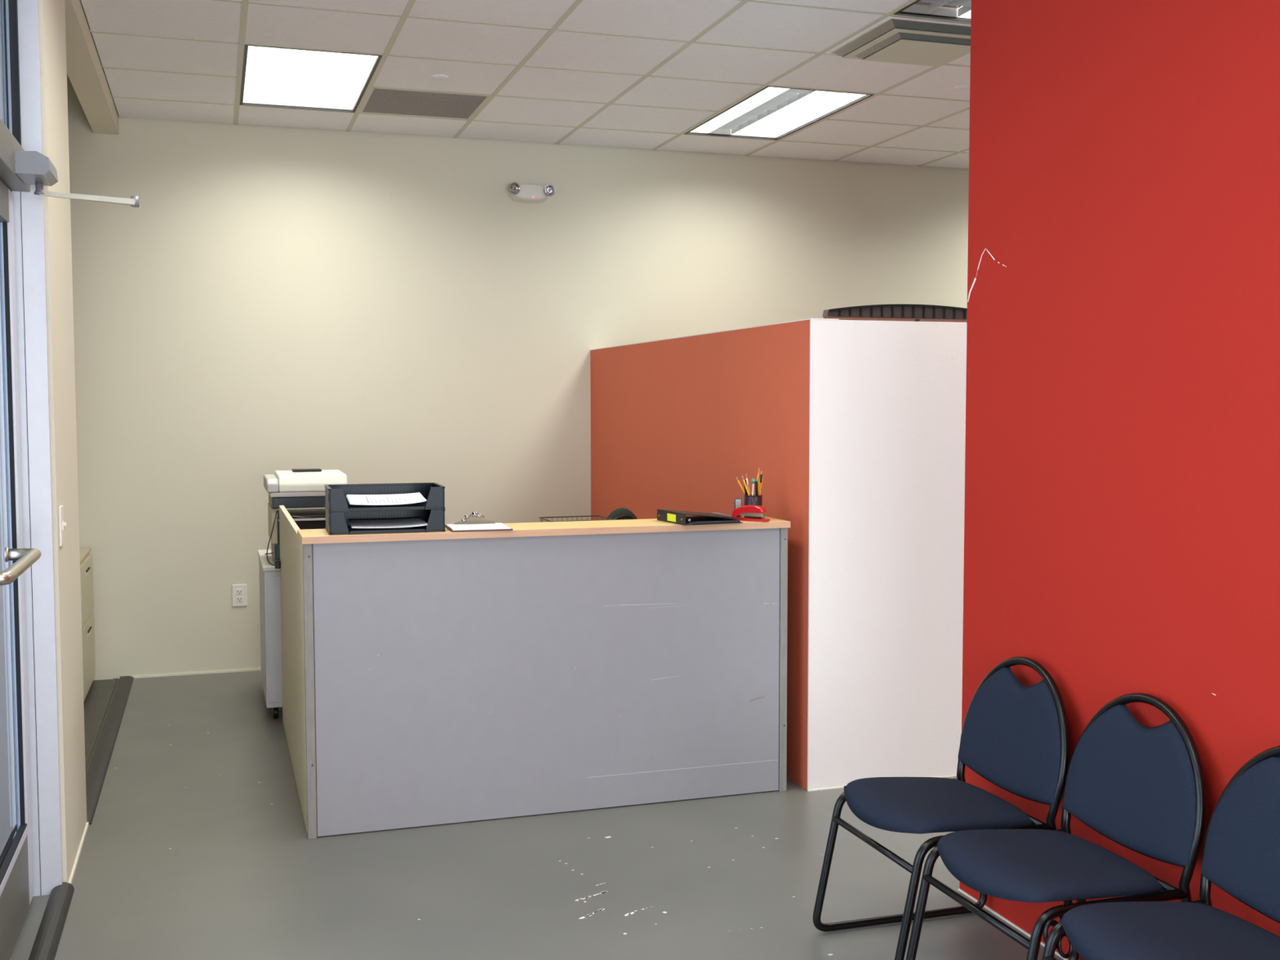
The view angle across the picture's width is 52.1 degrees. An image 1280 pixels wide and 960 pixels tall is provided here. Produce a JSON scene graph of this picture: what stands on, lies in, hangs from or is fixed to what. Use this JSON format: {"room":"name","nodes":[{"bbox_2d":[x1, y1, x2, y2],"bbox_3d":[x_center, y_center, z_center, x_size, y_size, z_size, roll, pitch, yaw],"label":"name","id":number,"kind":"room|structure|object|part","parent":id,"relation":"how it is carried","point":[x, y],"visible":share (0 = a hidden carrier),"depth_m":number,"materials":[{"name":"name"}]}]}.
{"room":"lobby","nodes":[
{"label":"lobby","id":0,"kind":"room"},
{"bbox_2d":[38,0,86,882],"bbox_3d":[-1.952,-0.434,4.295,0.120,3.400,0.668,-1,4,-18],"label":"wall","id":1,"kind":"structure","parent":0,"point":[51,13],"depth_m":4.25,"materials":[{"name":"beige paint"}]},
{"bbox_2d":[0,180,40,959],"bbox_3d":[-1.686,0.236,3.508,0.126,2.130,0.958,-1,4,-18],"label":"door","id":2,"kind":"structure","parent":1,"relation":"in","point":[16,886],"depth_m":3.80,"materials":[{"name":"metal"}]},
{"bbox_3d":[-1.731,-0.776,3.434,0.035,0.100,0.782,-1,4,-18],"label":"rail","id":3,"kind":"part","parent":2,"relation":"part of","materials":[{"name":"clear metal"}]},
{"bbox_3d":[-1.728,0.163,3.483,0.006,1.780,0.770,-1,4,-18],"label":"glass","id":4,"kind":"part","parent":2,"relation":"part of","materials":[{"name":"clear glass"}]},
{"bbox_3d":[-1.728,1.188,3.550,0.035,0.225,0.782,-1,4,-18],"label":"rail","id":5,"kind":"part","parent":2,"relation":"part of","materials":[{"name":"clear metal"}]},
{"bbox_2d":[8,0,41,895],"bbox_3d":[-1.870,-0.240,3.938,0.059,3.056,0.027,-1,4,-18],"label":"gasket","id":6,"kind":"structure","parent":1,"relation":"attached to","point":[12,4],"depth_m":3.88,"materials":[{"name":"black rubber"}]},
{"bbox_2d":[7,0,62,896],"bbox_3d":[-1.857,-0.242,3.969,0.123,3.056,0.023,-1,4,-18],"label":"door frame","id":7,"kind":"structure","parent":1,"relation":"attached to","point":[33,243],"depth_m":3.98,"materials":[{"name":"metal"}]},
{"bbox_2d":[58,505,66,546],"bbox_3d":[-1.808,0.143,4.111,0.018,0.124,0.076,-1,4,-18],"label":"light switch","id":8,"kind":"object","parent":1,"relation":"attached to","point":[61,523],"visible":1,"depth_m":4.08,"materials":[{"name":"white plastic"}]},
{"bbox_2d":[68,822,88,884],"bbox_3d":[-1.889,1.256,4.408,0.009,0.012,0.660,-1,4,-18],"label":"baseboard","id":9,"kind":"structure","parent":1,"relation":"attached to","point":[77,859],"depth_m":4.39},
{"bbox_2d":[84,678,117,768],"bbox_3d":[-2.480,1.168,5.960,0.020,0.004,2.653,-1,4,-18],"label":"trim","id":10,"kind":"structure","parent":1,"relation":"attached to","point":[92,742],"depth_m":6.20,"materials":[{"name":"plastic"}]},
{"bbox_2d":[64,0,119,134],"bbox_3d":[-2.464,-2.006,5.784,0.126,0.435,2.650,-1,4,-18],"label":"beam","id":11,"kind":"structure","parent":0,"point":[85,72],"depth_m":5.80,"materials":[{"name":"beige paint"}]},
{"bbox_2d":[66,74,968,679],"bbox_3d":[0.599,-0.675,8.316,10.000,3.600,0.120,-1,4,-18],"label":"wall","id":12,"kind":"structure","parent":0,"point":[371,308],"depth_m":7.55,"materials":[{"name":"beige paint"}]},
{"bbox_2d":[131,668,261,678],"bbox_3d":[-1.555,1.065,7.651,2.645,0.012,0.006,-1,4,-18],"label":"baseboard","id":13,"kind":"structure","parent":12,"relation":"attached to","point":[248,669],"depth_m":7.35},
{"bbox_2d":[231,584,247,606],"bbox_3d":[-2.259,0.651,7.395,0.080,0.124,0.011,-1,4,-18],"label":"wall outlet","id":14,"kind":"object","parent":12,"relation":"attached to","point":[239,594],"visible":1,"depth_m":7.39,"materials":[{"name":"white plastic"}]},
{"bbox_2d":[236,589,242,594],"bbox_3d":[-2.258,0.630,7.392,0.034,0.030,0.004,-1,4,-18],"label":"receptacle","id":15,"kind":"object","parent":14,"relation":"attached to","point":[238,591],"depth_m":7.39,"materials":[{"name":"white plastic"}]},
{"bbox_2d":[236,596,243,601],"bbox_3d":[-2.258,0.672,7.394,0.034,0.030,0.004,-1,4,-18],"label":"receptacle","id":16,"kind":"object","parent":14,"relation":"attached to","point":[238,598],"depth_m":7.39,"materials":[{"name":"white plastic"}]},
{"bbox_2d":[507,182,555,203],"bbox_3d":[-0.645,-1.697,7.726,0.283,0.112,0.119,-1,4,-18],"label":"emergency light","id":17,"kind":"object","parent":12,"relation":"attached to","point":[519,193],"visible":1,"depth_m":7.71,"materials":[{"name":"white plastic"}]},
{"bbox_2d":[80,0,970,168],"bbox_3d":[2.798,-1.774,3.690,8.598,0.020,9.900,-1,4,-18],"label":"ceiling","id":18,"kind":"structure","parent":0,"point":[644,74],"depth_m":6.05,"materials":[{"name":"tile"}]},
{"bbox_2d":[240,44,382,112],"bbox_3d":[-1.607,-1.976,6.293,0.584,0.130,1.193,-1,4,-18],"label":"ceiling light","id":19,"kind":"object","parent":18,"relation":"attached to","point":[272,77],"visible":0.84,"depth_m":6.32,"materials":[{"name":"white plastic"}]},
{"bbox_2d":[360,87,490,119],"bbox_3d":[-1.121,-1.946,6.774,0.586,0.014,0.586,-1,4,-18],"label":"ceiling vent","id":20,"kind":"object","parent":18,"relation":"in","point":[387,101],"visible":1,"depth_m":6.78,"materials":[{"name":"grey metal"}]},
{"bbox_2d":[431,74,448,79],"bbox_3d":[-0.946,-1.904,6.198,0.082,0.008,0.082,-1,4,-18],"label":"sprinkler cover","id":21,"kind":"object","parent":18,"relation":"attached to","point":[438,77],"visible":1,"depth_m":6.18,"materials":[{"name":"plastic"}]},
{"bbox_2d":[684,85,873,140],"bbox_3d":[0.713,-2.023,7.044,0.584,0.130,1.193,-1,4,-18],"label":"ceiling light","id":22,"kind":"object","parent":18,"relation":"attached to","point":[771,113],"visible":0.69,"depth_m":7.08,"materials":[{"name":"white plastic"}]},
{"bbox_2d":[824,15,970,66],"bbox_3d":[1.183,-1.949,5.596,0.600,0.250,0.600,-1,4,-18],"label":"ceiling vent","id":23,"kind":"object","parent":18,"relation":"in","point":[893,39],"visible":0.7,"depth_m":5.48,"materials":[{"name":"metal"}]},
{"bbox_3d":[1.183,-1.825,5.604,0.340,0.003,0.340,-1,4,-18],"label":"plate","id":24,"kind":"part","parent":23,"relation":"part of","materials":[{"name":"beige paint"}]},
{"bbox_2d":[892,0,971,22],"bbox_3d":[1.465,-1.888,4.729,0.584,0.130,1.193,-1,4,-18],"label":"ceiling light","id":25,"kind":"object","parent":18,"relation":"attached to","point":[950,10],"visible":0.51,"depth_m":5.24,"materials":[{"name":"white plastic"}]},
{"bbox_2d":[955,84,969,89],"bbox_3d":[1.581,-1.920,6.407,0.082,0.008,0.082,-1,4,-18],"label":"sprinkler cover","id":26,"kind":"object","parent":18,"relation":"attached to","point":[964,86],"visible":0.81,"depth_m":6.39,"materials":[{"name":"plastic"}]},
{"bbox_2d":[54,670,1064,959],"bbox_3d":[2.148,1.349,3.661,10.000,0.102,9.900,-1,4,-18],"label":"floor","id":27,"kind":"structure","parent":0,"point":[197,846],"depth_m":4.22,"materials":[{"name":"paint"}]},
{"bbox_2d":[9,894,49,959],"bbox_3d":[-0.952,1.499,1.214,0.190,0.100,7.150,-1,4,-18],"label":"threshold","id":28,"kind":"object","parent":27,"relation":"on","point":[22,949],"visible":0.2,"depth_m":3.79,"materials":[{"name":"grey metal"}]},
{"bbox_2d":[0,0,30,191],"bbox_3d":[-0.858,-0.059,0.841,0.090,3.056,6.555,-1,4,-18],"label":"window","id":29,"kind":"structure","parent":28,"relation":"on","point":[4,25],"depth_m":3.75,"materials":[{"name":"glass"}]},
{"bbox_2d":[14,151,139,207],"bbox_3d":[-1.613,-0.861,3.776,0.312,0.122,0.205,-1,4,-18],"label":"door closer","id":30,"kind":"object","parent":29,"relation":"attached to","point":[35,168],"depth_m":3.74,"materials":[{"name":"grey paint"}]},
{"bbox_3d":[-1.617,-0.826,3.837,0.258,0.031,0.030,-1,4,-18],"label":"arm","id":31,"kind":"part","parent":30,"relation":"part of","materials":[{"name":"silver metal"}]},
{"bbox_2d":[28,882,74,959],"bbox_3d":[-0.923,1.425,1.391,0.066,0.028,5.675,-1,4,-18],"label":"floor strip","id":32,"kind":"object","parent":28,"relation":"on","point":[47,939],"visible":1,"depth_m":3.77,"materials":[{"name":"black rubber"}]},
{"bbox_2d":[79,546,95,700],"bbox_3d":[-3.096,0.756,6.756,0.485,0.735,0.680,-1,4,-18],"label":"filing cabinet","id":33,"kind":"object","parent":27,"relation":"on","point":[86,559],"visible":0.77,"depth_m":6.79,"materials":[{"name":"metal"}]},
{"bbox_3d":[-3.103,0.396,6.733,0.471,0.014,0.680,-1,4,-18],"label":"panel","id":34,"kind":"part","parent":33,"relation":"part of","materials":[{"name":"paint"}]},
{"bbox_3d":[-2.880,0.572,6.815,0.016,0.305,0.650,-1,4,-18],"label":"drawer","id":35,"kind":"part","parent":33,"relation":"part of","materials":[{"name":"paint"}]},
{"bbox_3d":[-2.880,0.889,6.834,0.016,0.310,0.650,-1,4,-18],"label":"drawer","id":36,"kind":"part","parent":33,"relation":"part of","materials":[{"name":"paint"}]},
{"bbox_3d":[-2.881,1.068,6.844,0.014,0.040,0.664,-1,4,-18],"label":"kick panel","id":37,"kind":"part","parent":33,"relation":"part of","materials":[{"name":"paint"}]},
{"bbox_2d":[85,675,133,824],"bbox_3d":[-2.423,1.163,5.979,0.070,0.015,2.653,-1,4,-18],"label":"floor strip","id":38,"kind":"object","parent":27,"relation":"on","point":[96,773],"visible":0.84,"depth_m":5.75,"materials":[{"name":"black rubber"}]},
{"bbox_2d":[257,549,315,718],"bbox_3d":[-1.669,0.757,6.643,0.480,0.745,0.785,-1,4,-18],"label":"cabinet","id":39,"kind":"object","parent":27,"relation":"on","point":[269,576],"visible":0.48,"depth_m":6.22,"materials":[{"name":"white metal"}]},
{"bbox_3d":[-1.669,0.395,6.622,0.480,0.019,0.785,-1,4,-18],"label":"panel","id":40,"kind":"part","parent":39,"relation":"part of","materials":[{"name":"white plastic"}]},
{"bbox_3d":[-1.548,0.751,6.272,0.450,0.600,0.004,-1,4,-18],"label":"door","id":41,"kind":"part","parent":39,"relation":"part of","materials":[{"name":"white paint"}]},
{"bbox_2d":[263,468,347,561],"bbox_3d":[-1.643,0.172,6.470,0.394,0.441,0.464,-1,4,-18],"label":"printer","id":42,"kind":"object","parent":39,"relation":"on","point":[296,488],"visible":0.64,"depth_m":6.27,"materials":[{"name":"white plastic"}]},
{"bbox_3d":[-1.803,0.015,6.399,0.054,0.066,0.430,-1,4,-18],"label":"control panel","id":43,"kind":"part","parent":42,"relation":"part of","materials":[{"name":"white plastic"}]},
{"bbox_2d":[264,510,280,568],"bbox_3d":[-1.735,0.280,6.176,0.069,0.262,0.141,-1,4,-18],"label":"power cable","id":44,"kind":"object","parent":42,"relation":"hanging from","point":[277,565],"visible":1,"depth_m":6.14,"materials":[{"name":"black plastic"}]},
{"bbox_3d":[-1.737,0.274,6.190,0.053,0.251,0.115,-1,3,-15],"label":"cord","id":45,"kind":"part","parent":44,"relation":"part of","materials":[{"name":"black plastic"}]},
{"bbox_2d":[278,517,325,521],"bbox_3d":[-1.626,0.178,6.442,0.308,0.008,0.400,-1,4,-18],"label":"tray","id":46,"kind":"object","parent":42,"relation":"on","point":[296,519],"depth_m":6.26,"materials":[{"name":"grey plastic"}]},
{"bbox_3d":[-1.627,0.002,6.468,0.320,0.083,0.450,-1,4,-18],"label":"scanner lid","id":47,"kind":"part","parent":42,"relation":"part of","materials":[{"name":"white plastic"}]},
{"bbox_2d":[279,505,790,839],"bbox_3d":[-0.563,0.657,5.647,1.827,1.060,1.780,-1,4,-18],"label":"reception desk","id":48,"kind":"object","parent":27,"relation":"on","point":[530,668],"visible":0.93,"depth_m":4.80,"materials":[{"name":"grey laminate"}]},
{"bbox_3d":[-1.424,0.685,5.392,0.022,1.036,1.734,-1,4,-18],"label":"panel","id":49,"kind":"part","parent":48,"relation":"part of","materials":[{"name":"grey laminate"}]},
{"bbox_2d":[324,506,445,534],"bbox_3d":[-0.922,0.140,4.727,0.404,0.080,0.254,-1,4,-16],"label":"tray","id":50,"kind":"object","parent":48,"relation":"on","point":[336,522],"visible":0.73,"depth_m":4.66,"materials":[{"name":"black plastic"}]},
{"bbox_2d":[324,482,444,511],"bbox_3d":[-0.922,0.060,4.723,0.404,0.080,0.254,-1,4,-16],"label":"tray","id":51,"kind":"object","parent":50,"relation":"on","point":[335,499],"visible":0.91,"depth_m":4.71,"materials":[{"name":"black plastic"}]},
{"bbox_2d":[346,492,426,505],"bbox_3d":[-0.910,0.068,4.694,0.268,0.028,0.214,-1,4,-16],"label":"paper stack","id":52,"kind":"object","parent":51,"relation":"in","point":[409,498],"visible":1,"depth_m":4.68,"materials":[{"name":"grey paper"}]},
{"bbox_2d":[347,516,426,528],"bbox_3d":[-0.904,0.153,4.695,0.266,0.019,0.211,-1,4,-16],"label":"paper stack","id":53,"kind":"object","parent":50,"relation":"in","point":[414,521],"visible":1,"depth_m":4.69,"materials":[{"name":"white paper"}]},
{"bbox_2d":[444,511,513,531],"bbox_3d":[-0.595,0.148,4.799,0.220,0.054,0.253,-1,3,-15],"label":"clipboard","id":54,"kind":"object","parent":48,"relation":"on","point":[474,522],"visible":0.94,"depth_m":4.82,"materials":[{"name":"white paper"}]},
{"bbox_2d":[297,515,789,544],"bbox_3d":[-0.332,0.182,4.905,1.826,0.025,0.278,-1,4,-18],"label":"countertop","id":55,"kind":"structure","parent":48,"relation":"on","point":[628,522],"depth_m":4.90,"materials":[{"name":"brown wood"}]},
{"bbox_2d":[539,515,613,522],"bbox_3d":[-0.265,0.308,5.428,0.263,0.300,0.204,-1,4,-18],"label":"wire basket","id":56,"kind":"object","parent":48,"relation":"on","point":[597,516],"visible":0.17,"depth_m":5.48,"materials":[{"name":"black metal"}]},
{"bbox_2d":[657,509,742,525],"bbox_3d":[0.228,0.138,5.044,0.245,0.044,0.250,-2,4,-24],"label":"ring binder","id":57,"kind":"object","parent":48,"relation":"on","point":[677,517],"visible":1,"depth_m":4.97,"materials":[{"name":"black plastic"}]},
{"bbox_3d":[0.440,0.678,5.471,0.022,1.034,0.734,-1,4,-18],"label":"panel","id":58,"kind":"part","parent":48,"relation":"part of","materials":[{"name":"laminate"}]},
{"bbox_2d":[734,497,741,516],"bbox_3d":[0.388,0.111,5.193,0.028,0.079,0.030,0,3,-6],"label":"card holder","id":59,"kind":"object","parent":48,"relation":"on","point":[737,500],"visible":0.53,"depth_m":5.19,"materials":[{"name":"black plastic"}]},
{"bbox_2d":[731,504,769,521],"bbox_3d":[0.427,0.127,5.074,0.159,0.061,0.034,3,4,38],"label":"stapler","id":60,"kind":"object","parent":48,"relation":"on","point":[751,510],"visible":0.93,"depth_m":5.06,"materials":[{"name":"red plastic"}]},
{"bbox_3d":[0.423,0.123,5.078,0.145,0.052,0.032,3,4,38],"label":"handle","id":61,"kind":"part","parent":60,"relation":"part of","materials":[{"name":"red plastic"}]},
{"bbox_2d":[738,512,764,516],"bbox_3d":[0.433,0.132,5.071,0.107,0.015,0.018,3,4,38],"label":"magazine","id":62,"kind":"object","parent":60,"relation":"on","point":[753,514],"depth_m":5.06,"materials":[{"name":"silver metal"}]},
{"bbox_2d":[743,494,762,518],"bbox_3d":[0.448,0.104,5.190,0.075,0.091,0.075,-1,4,-18],"label":"pencil cup","id":63,"kind":"object","parent":48,"relation":"on","point":[753,500],"visible":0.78,"depth_m":5.16,"materials":[{"name":"black plastic"}]},
{"bbox_2d":[735,476,745,494],"bbox_3d":[0.424,0.066,5.194,0.095,0.159,0.007,-1,3,-14],"label":"pencil","id":64,"kind":"object","parent":63,"relation":"in","point":[736,477],"visible":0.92,"depth_m":5.18,"materials":[{"name":"yellow wood"}]},
{"bbox_2d":[742,475,750,495],"bbox_3d":[0.432,0.065,5.168,0.068,0.163,0.007,-1,4,-17],"label":"pencil","id":65,"kind":"object","parent":63,"relation":"in","point":[743,478],"visible":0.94,"depth_m":5.16,"materials":[{"name":"yellow wood"}]},
{"bbox_2d":[744,480,747,495],"bbox_3d":[0.422,0.072,5.184,0.030,0.146,0.012,-3,4,-41],"label":"marker pen","id":66,"kind":"object","parent":63,"relation":"in","point":[745,491],"visible":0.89,"depth_m":5.17,"materials":[{"name":"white plastic"}]},
{"bbox_2d":[751,478,755,495],"bbox_3d":[0.448,0.069,5.186,0.020,0.151,0.035,1,4,18],"label":"pen","id":67,"kind":"object","parent":63,"relation":"in","point":[753,480],"visible":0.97,"depth_m":5.18,"materials":[{"name":"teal plastic"}]},
{"bbox_2d":[755,480,758,495],"bbox_3d":[0.462,0.075,5.172,0.011,0.141,0.021,-2,4,-35],"label":"marker pen","id":68,"kind":"object","parent":63,"relation":"in","point":[756,482],"visible":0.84,"depth_m":5.17,"materials":[{"name":"black plastic"}]},
{"bbox_2d":[754,467,759,495],"bbox_3d":[0.457,0.049,5.192,0.044,0.191,0.008,-2,4,-27],"label":"pencil","id":69,"kind":"object","parent":63,"relation":"in","point":[758,473],"visible":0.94,"depth_m":5.19,"materials":[{"name":"yellow wood"}]},
{"bbox_2d":[757,478,759,493],"bbox_3d":[0.465,0.069,5.183,0.022,0.151,0.007,1,4,18],"label":"pencil","id":70,"kind":"object","parent":63,"relation":"in","point":[758,485],"visible":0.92,"depth_m":5.18,"materials":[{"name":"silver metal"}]},
{"bbox_2d":[759,471,762,495],"bbox_3d":[0.474,0.054,5.188,0.024,0.181,0.008,-2,4,-34],"label":"pencil","id":71,"kind":"object","parent":63,"relation":"in","point":[761,474],"visible":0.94,"depth_m":5.18,"materials":[{"name":"yellow wood"}]},
{"bbox_2d":[607,507,637,519],"bbox_3d":[-0.060,0.648,6.215,0.572,1.005,0.561,-1,3,-8],"label":"office chair","id":72,"kind":"object","parent":27,"relation":"on","point":[621,513],"visible":0.14,"depth_m":6.36,"materials":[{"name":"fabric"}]},
{"bbox_3d":[-0.076,0.186,6.343,0.113,0.034,0.014,-1,3,-8],"label":"handle","id":73,"kind":"part","parent":72,"relation":"part of","materials":[{"name":"black plastic"}]},
{"bbox_2d":[822,303,967,322],"bbox_3d":[1.498,0.020,7.759,1.086,2.076,0.450,-1,4,-18],"label":"display rack","id":74,"kind":"object","parent":27,"relation":"on","point":[898,312],"visible":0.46,"depth_m":7.47,"materials":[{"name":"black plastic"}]},
{"bbox_3d":[1.552,-0.779,7.541,1.070,0.298,0.048,-1,4,-18],"label":"header panel","id":75,"kind":"part","parent":74,"relation":"part of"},
{"bbox_2d":[812,656,1079,959],"bbox_3d":[0.833,0.902,3.595,0.567,0.803,0.489,-1,4,-18],"label":"chair","id":76,"kind":"object","parent":27,"relation":"on","point":[1015,735],"visible":0.97,"depth_m":3.57,"materials":[{"name":"blue fabric"}]},
{"bbox_3d":[0.764,1.084,3.817,0.566,0.413,0.024,-1,4,-17],"label":"leg","id":77,"kind":"part","parent":76,"relation":"part of","materials":[{"name":"black metal"}]},
{"bbox_3d":[0.803,0.883,3.584,0.432,0.058,0.451,-1,4,-18],"label":"seat","id":78,"kind":"part","parent":76,"relation":"part of","materials":[{"name":"blue fabric"}]},
{"bbox_3d":[0.901,1.109,3.396,0.566,0.413,0.024,-1,4,-19],"label":"leg","id":79,"kind":"part","parent":76,"relation":"part of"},
{"bbox_3d":[1.042,0.699,3.651,0.086,0.331,0.464,-1,4,-18],"label":"backrest","id":80,"kind":"part","parent":76,"relation":"part of","materials":[{"name":"blue fabric"}]},
{"bbox_3d":[1.051,0.865,3.664,0.108,0.738,0.489,-1,4,-18],"label":"frame","id":81,"kind":"part","parent":76,"relation":"part of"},
{"bbox_2d":[906,693,1205,959],"bbox_3d":[0.992,0.929,3.132,0.567,0.803,0.489,-1,4,-18],"label":"chair","id":82,"kind":"object","parent":27,"relation":"on","point":[1141,788],"visible":0.99,"depth_m":3.10,"materials":[{"name":"blue fabric"}]},
{"bbox_3d":[0.923,1.111,3.355,0.566,0.413,0.024,-1,4,-17],"label":"leg","id":83,"kind":"part","parent":82,"relation":"part of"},
{"bbox_3d":[0.962,0.910,3.122,0.432,0.058,0.451,-1,4,-18],"label":"seat","id":84,"kind":"part","parent":82,"relation":"part of","materials":[{"name":"blue fabric"}]},
{"bbox_3d":[1.060,1.136,2.933,0.566,0.413,0.024,-1,4,-19],"label":"leg","id":85,"kind":"part","parent":82,"relation":"part of","materials":[{"name":"black metal"}]},
{"bbox_3d":[1.201,0.726,3.189,0.086,0.331,0.464,-1,4,-18],"label":"backrest","id":86,"kind":"part","parent":82,"relation":"part of","materials":[{"name":"blue fabric"}]},
{"bbox_3d":[1.210,0.892,3.201,0.108,0.738,0.489,-1,4,-18],"label":"frame","id":87,"kind":"part","parent":82,"relation":"part of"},
{"bbox_2d":[1041,745,1279,959],"bbox_3d":[1.141,0.957,2.661,0.567,0.803,0.514,-1,4,-18],"label":"chair","id":88,"kind":"object","parent":27,"relation":"on","point":[1241,856],"visible":1,"depth_m":2.75,"materials":[{"name":"blue fabric"}]},
{"bbox_3d":[1.076,1.140,2.871,0.566,0.413,0.024,-1,4,-17],"label":"leg","id":89,"kind":"part","parent":88,"relation":"part of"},
{"bbox_3d":[1.115,0.938,2.638,0.432,0.058,0.451,-1,4,-18],"label":"seat","id":90,"kind":"part","parent":88,"relation":"part of","materials":[{"name":"blue fabric"}]},
{"bbox_3d":[1.363,0.920,2.718,0.108,0.738,0.489,-1,4,-18],"label":"frame","id":91,"kind":"part","parent":88,"relation":"part of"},
{"bbox_3d":[1.354,0.754,2.705,0.086,0.331,0.464,-1,4,-18],"label":"backrest","id":92,"kind":"part","parent":88,"relation":"part of","materials":[{"name":"blue fabric"}]},
{"bbox_2d":[808,319,966,791],"bbox_3d":[2.144,0.267,5.609,3.165,1.834,0.118,-1,4,-18],"label":"wall","id":93,"kind":"structure","parent":0,"point":[888,397],"depth_m":5.17,"materials":[{"name":"paint"}]},
{"bbox_2d":[590,0,1279,959],"bbox_3d":[1.284,-0.379,3.280,0.121,3.400,9.900,-1,4,-18],"label":"wall","id":94,"kind":"structure","parent":0,"point":[1122,511],"depth_m":3.40,"materials":[{"name":"paint"}]},
{"bbox_2d":[590,318,839,791],"bbox_3d":[0.233,0.212,6.555,0.119,1.838,3.096,-1,4,-18],"label":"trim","id":95,"kind":"structure","parent":94,"relation":"attached to","point":[810,319],"depth_m":5.08,"materials":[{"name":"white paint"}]},
{"bbox_2d":[958,888,1068,959],"bbox_3d":[1.874,1.433,1.371,0.005,0.005,5.710,-1,4,-18],"label":"baseboard","id":96,"kind":"structure","parent":94,"relation":"attached to","point":[959,889],"depth_m":3.84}
]}

